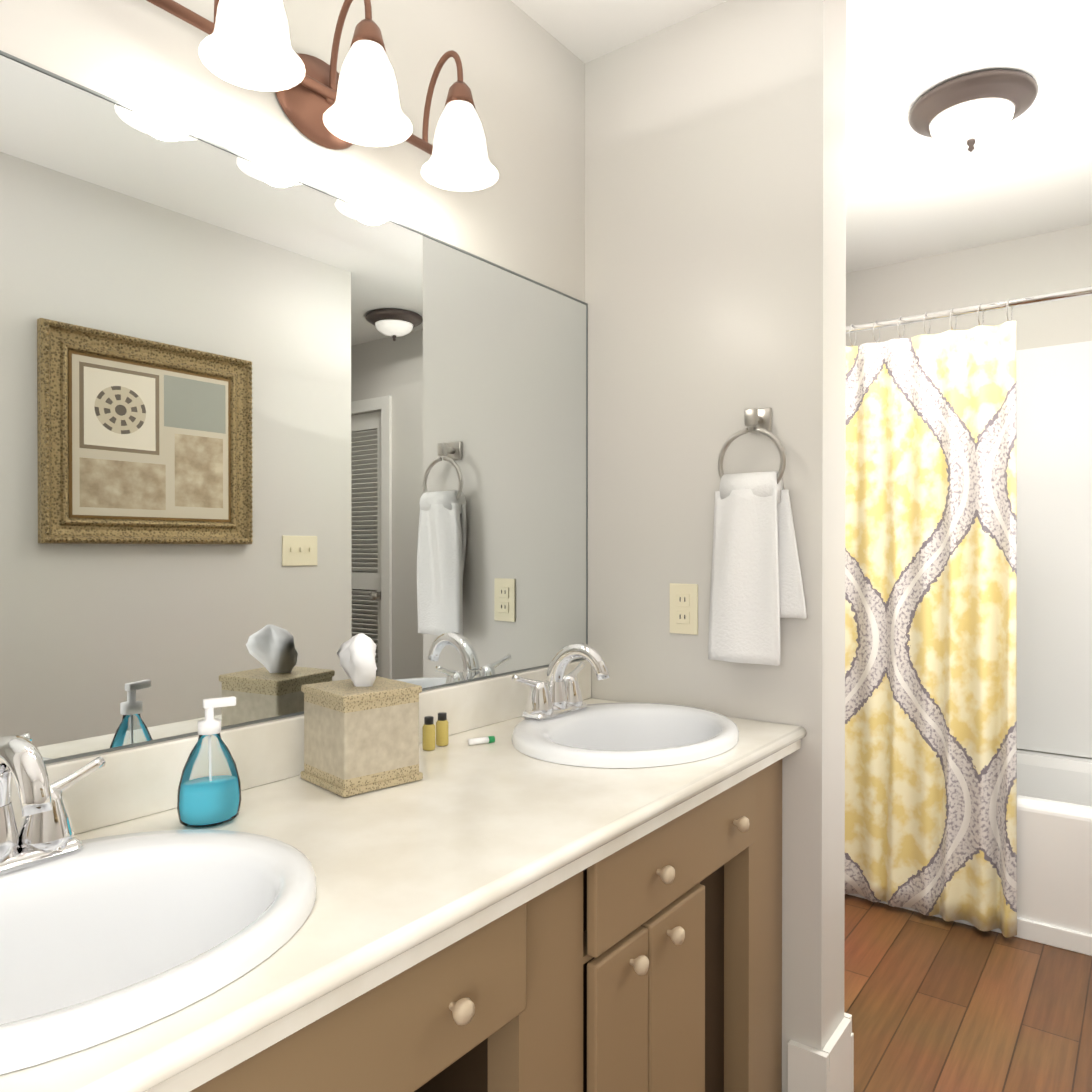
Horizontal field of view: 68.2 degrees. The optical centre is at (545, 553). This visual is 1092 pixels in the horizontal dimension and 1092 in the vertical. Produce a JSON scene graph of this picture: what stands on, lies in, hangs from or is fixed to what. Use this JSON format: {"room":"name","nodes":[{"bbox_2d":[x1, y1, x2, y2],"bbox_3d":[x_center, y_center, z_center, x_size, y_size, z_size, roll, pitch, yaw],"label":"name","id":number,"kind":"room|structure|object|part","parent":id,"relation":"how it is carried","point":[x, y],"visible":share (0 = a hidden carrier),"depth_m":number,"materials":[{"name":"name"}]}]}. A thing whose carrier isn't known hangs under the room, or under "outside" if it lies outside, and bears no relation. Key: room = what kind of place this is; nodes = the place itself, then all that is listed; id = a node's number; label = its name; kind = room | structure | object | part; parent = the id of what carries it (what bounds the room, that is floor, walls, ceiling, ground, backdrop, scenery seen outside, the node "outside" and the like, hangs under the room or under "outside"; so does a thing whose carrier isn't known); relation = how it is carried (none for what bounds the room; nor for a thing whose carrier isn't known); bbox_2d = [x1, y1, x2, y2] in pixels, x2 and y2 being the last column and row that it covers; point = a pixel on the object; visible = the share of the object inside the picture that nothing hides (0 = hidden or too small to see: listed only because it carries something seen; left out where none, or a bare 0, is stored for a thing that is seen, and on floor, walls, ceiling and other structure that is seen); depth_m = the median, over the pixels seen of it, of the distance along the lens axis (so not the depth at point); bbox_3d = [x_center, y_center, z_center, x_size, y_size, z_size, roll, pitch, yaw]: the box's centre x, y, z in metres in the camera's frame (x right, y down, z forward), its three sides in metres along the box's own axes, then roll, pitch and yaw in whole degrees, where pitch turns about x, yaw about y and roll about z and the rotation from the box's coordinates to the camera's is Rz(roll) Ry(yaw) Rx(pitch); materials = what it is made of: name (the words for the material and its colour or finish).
{"room":"bathroom","nodes":[
{"label":"bathroom","id":0,"kind":"room"},
{"bbox_2d":[0,0,587,763],"bbox_3d":[-0.155,-0.006,1.767,0.110,2.440,4.860,0,0,37],"label":"wall","id":1,"kind":"structure","parent":0,"point":[272,440],"depth_m":1.29,"materials":[{"name":"beige paint"}]},
{"bbox_2d":[146,0,498,190],"bbox_3d":[-0.313,-0.808,1.310,0.196,0.234,0.751,0,0,37],"label":"sconce","id":2,"kind":"object","parent":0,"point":[246,44],"visible":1,"depth_m":1.31,"materials":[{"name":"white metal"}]},
{"bbox_3d":[-0.439,-0.846,1.153,0.123,0.156,0.055,0,0,37],"label":"arm","id":3,"kind":"part","parent":2,"relation":"part of"},
{"bbox_3d":[-0.412,-0.752,1.133,0.141,0.125,0.141,0,0,37],"label":"lamp shade","id":4,"kind":"part","parent":2,"relation":"part of","materials":[{"name":"white glass"}]},
{"bbox_3d":[-0.373,-0.769,1.364,0.036,0.144,0.180,0,0,37],"label":"plate","id":5,"kind":"part","parent":2,"relation":"part of","materials":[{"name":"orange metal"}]},
{"bbox_3d":[-0.313,-0.847,1.319,0.123,0.156,0.055,0,0,37],"label":"arm","id":6,"kind":"part","parent":2,"relation":"part of"},
{"bbox_3d":[-0.287,-0.753,1.299,0.141,0.125,0.141,0,0,37],"label":"lamp shade","id":7,"kind":"part","parent":2,"relation":"part of","materials":[{"name":"white glass"}]},
{"bbox_3d":[-0.184,-0.848,1.490,0.123,0.156,0.055,0,0,37],"label":"arm","id":8,"kind":"part","parent":2,"relation":"part of"},
{"bbox_3d":[-0.157,-0.754,1.470,0.141,0.125,0.141,0,0,37],"label":"lamp shade","id":9,"kind":"part","parent":2,"relation":"part of","materials":[{"name":"white glass"}]},
{"bbox_2d":[585,0,846,1091],"bbox_3d":[0.382,-0.007,1.910,0.595,2.440,0.155,0,0,37],"label":"wall","id":10,"kind":"structure","parent":0,"point":[715,218],"depth_m":1.79,"materials":[{"name":"paint"}]},
{"bbox_2d":[88,674,515,822],"bbox_3d":[-0.395,0.317,1.356,0.020,0.097,1.662,0,0,37],"label":"backsplash","id":11,"kind":"structure","parent":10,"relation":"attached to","point":[149,775],"depth_m":1.25,"materials":[{"name":"beige stone"}]},
{"bbox_2d":[670,583,697,634],"bbox_3d":[0.316,0.128,1.856,0.072,0.116,0.009,0,0,37],"label":"electrical outlet plate","id":12,"kind":"object","parent":10,"relation":"attached to","point":[683,608],"visible":1,"depth_m":1.85,"materials":[{"name":"beige plastic"}]},
{"bbox_2d":[708,407,806,665],"bbox_3d":[0.447,-0.042,1.704,0.194,0.542,0.092,0,0,37],"label":"towel ring","id":13,"kind":"object","parent":10,"relation":"attached to","point":[756,592],"visible":1,"depth_m":1.68,"materials":[{"name":"white fabric"}]},
{"bbox_2d":[788,1017,851,1091],"bbox_3d":[0.595,1.124,1.745,0.081,0.180,0.171,0,0,37],"label":"baseboard","id":14,"kind":"structure","parent":10,"relation":"attached to","point":[808,1068],"depth_m":1.69,"materials":[{"name":"white wood"}]},
{"bbox_2d":[844,1012,853,1091],"bbox_3d":[0.440,1.122,1.980,0.610,0.180,0.016,0,0,37],"label":"baseboard","id":15,"kind":"structure","parent":10,"relation":"attached to","point":[847,1015],"depth_m":1.80,"materials":[{"name":"white wood"}]},
{"bbox_2d":[511,0,1091,272],"bbox_3d":[1.125,-1.246,0.792,3.320,0.050,4.860,0,0,37],"label":"ceiling","id":16,"kind":"structure","parent":0,"point":[911,194],"depth_m":2.25,"materials":[{"name":"paint"}]},
{"bbox_2d":[908,69,1037,151],"bbox_3d":[1.154,-1.158,2.187,0.312,0.140,0.312,0,0,37],"label":"flush-mount light","id":17,"kind":"object","parent":16,"relation":"attached to","point":[970,111],"visible":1,"depth_m":2.11,"materials":[{"name":"brown metal"}]},
{"bbox_2d":[844,894,1091,1091],"bbox_3d":[1.125,1.244,0.807,3.320,0.050,4.860,0,0,37],"label":"floor","id":18,"kind":"structure","parent":0,"point":[934,1004],"depth_m":2.15,"materials":[{"name":"brown wood"}]},
{"bbox_2d":[144,739,800,1091],"bbox_3d":[-0.177,0.812,1.203,0.555,0.810,1.647,0,0,37],"label":"bathroom vanity","id":19,"kind":"object","parent":18,"relation":"on","point":[564,883],"depth_m":1.12,"materials":[{"name":"brown"}]},
{"bbox_3d":[-0.191,0.496,0.785,0.018,0.137,0.535,0,0,37],"label":"drawer","id":20,"kind":"part","parent":19,"relation":"part of","materials":[{"name":"brown wood"}]},
{"bbox_2d":[8,724,803,1091],"bbox_3d":[-0.184,0.387,1.197,0.549,0.040,1.662,0,0,37],"label":"countertop","id":21,"kind":"structure","parent":19,"relation":"on","point":[480,827],"depth_m":1.03,"materials":[{"name":"beige stone"}]},
{"bbox_2d":[0,735,115,866],"bbox_3d":[-0.566,0.270,0.851,0.166,0.159,0.248,0,0,37],"label":"faucet","id":22,"kind":"object","parent":21,"relation":"on","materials":[{"name":"silver metal"}]},
{"bbox_2d":[0,803,415,1091],"bbox_3d":[-0.467,0.431,0.777,0.424,0.174,0.500,0,0,37],"label":"sink","id":23,"kind":"object","parent":21,"relation":"in","point":[101,942],"depth_m":0.89,"materials":[{"name":"white ceramic"}]},
{"bbox_2d":[177,696,240,827],"bbox_3d":[-0.458,0.282,1.098,0.082,0.168,0.059,0,0,-33],"label":"soap bottle","id":24,"kind":"object","parent":21,"relation":"on","point":[209,801],"visible":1,"depth_m":1.09,"materials":[{"name":"clear plastic"}]},
{"bbox_2d":[301,633,422,797],"bbox_3d":[-0.298,0.247,1.303,0.143,0.237,0.143,0,0,-43],"label":"tissue box","id":25,"kind":"object","parent":21,"relation":"on","point":[361,730],"visible":0.98,"depth_m":1.26,"materials":[{"name":"beige stone"}]},
{"bbox_2d":[422,716,434,750],"bbox_3d":[-0.217,0.334,1.496,0.024,0.060,0.023,0,0,37],"label":"bottle","id":26,"kind":"object","parent":21,"relation":"on","point":[428,735],"visible":1,"depth_m":1.49,"materials":[{"name":"yellow plastic"}]},
{"bbox_2d":[436,712,448,745],"bbox_3d":[-0.197,0.334,1.531,0.024,0.060,0.023,0,0,37],"label":"bottle","id":27,"kind":"object","parent":21,"relation":"on","point":[442,732],"visible":1,"depth_m":1.52,"materials":[{"name":"yellow plastic"}]},
{"bbox_2d":[467,736,494,744],"bbox_3d":[-0.123,0.357,1.537,0.052,0.012,0.013,0,0,-28],"label":"tube","id":28,"kind":"object","parent":21,"relation":"on","point":[482,740],"visible":1,"depth_m":1.53,"materials":[{"name":"white plastic"}]},
{"bbox_2d":[508,643,609,718],"bbox_3d":[0.061,0.265,1.680,0.166,0.159,0.248,0,0,37],"label":"faucet","id":29,"kind":"object","parent":21,"relation":"on","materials":[{"name":"silver metal"}]},
{"bbox_2d":[456,698,779,782],"bbox_3d":[0.160,0.426,1.606,0.424,0.174,0.500,0,0,37],"label":"sink","id":30,"kind":"object","parent":21,"relation":"in","point":[650,742],"depth_m":1.65,"materials":[{"name":"white ceramic"}]},
{"bbox_3d":[-0.093,0.497,0.877,0.028,0.027,0.028,0,0,37],"label":"knob","id":31,"kind":"part","parent":19,"relation":"part of","materials":[{"name":"beige ceramic"}]},
{"bbox_3d":[0.204,0.566,1.365,0.052,0.010,0.573,0,0,37],"label":"rail","id":32,"kind":"part","parent":19,"relation":"part of","materials":[{"name":"brown wood"}]},
{"bbox_3d":[0.106,0.842,1.180,0.018,0.540,0.145,0,0,37],"label":"door","id":33,"kind":"part","parent":19,"relation":"part of","materials":[{"name":"brown wood"}]},
{"bbox_3d":[0.137,0.602,1.180,0.028,0.027,0.028,0,0,37],"label":"knob","id":34,"kind":"part","parent":19,"relation":"part of","materials":[{"name":"beige ceramic"}]},
{"bbox_3d":[0.185,0.495,1.243,0.028,0.027,0.028,0,0,37],"label":"knob","id":35,"kind":"part","parent":19,"relation":"part of","materials":[{"name":"beige ceramic"}]},
{"bbox_3d":[0.232,0.493,1.344,0.018,0.137,0.561,0,0,37],"label":"drawer","id":36,"kind":"part","parent":19,"relation":"part of","materials":[{"name":"brown wood"}]},
{"bbox_3d":[0.211,0.841,1.318,0.018,0.540,0.190,0,0,37],"label":"door","id":37,"kind":"part","parent":19,"relation":"part of","materials":[{"name":"brown wood"}]},
{"bbox_3d":[0.205,0.602,1.270,0.028,0.027,0.028,0,0,37],"label":"knob","id":38,"kind":"part","parent":19,"relation":"part of","materials":[{"name":"beige ceramic"}]},
{"bbox_3d":[0.357,0.493,1.471,0.028,0.027,0.028,0,0,37],"label":"knob","id":39,"kind":"part","parent":19,"relation":"part of","materials":[{"name":"beige ceramic"}]},
{"bbox_2d":[848,750,1091,955],"bbox_3d":[1.666,0.990,2.845,1.497,0.435,0.727,0,0,37],"label":"bathtub","id":40,"kind":"object","parent":18,"relation":"on","point":[1054,850],"visible":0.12,"depth_m":2.50,"materials":[{"name":"white ceramic"}]},
{"bbox_2d":[846,224,1091,758],"bbox_3d":[2.600,-0.012,2.667,3.220,2.440,0.100,0,0,37],"label":"wall","id":41,"kind":"structure","parent":0,"point":[1051,262],"depth_m":3.22,"materials":[{"name":"paint"}]},
{"bbox_2d":[845,286,1091,937],"bbox_3d":[1.425,0.192,2.520,1.497,1.991,0.061,0,0,37],"label":"shower curtain","id":42,"kind":"object","parent":41,"relation":"attached to","point":[931,637],"visible":0.73,"depth_m":2.64,"materials":[{"name":"yellow fabric"}]},
{"bbox_2d":[1016,341,1091,757],"bbox_3d":[1.890,-0.015,3.134,1.522,1.560,0.012,0,0,37],"label":"shower surround","id":43,"kind":"structure","parent":41,"relation":"attached to","point":[1054,546],"depth_m":3.08,"materials":[{"name":"white plastic"}]}
]}

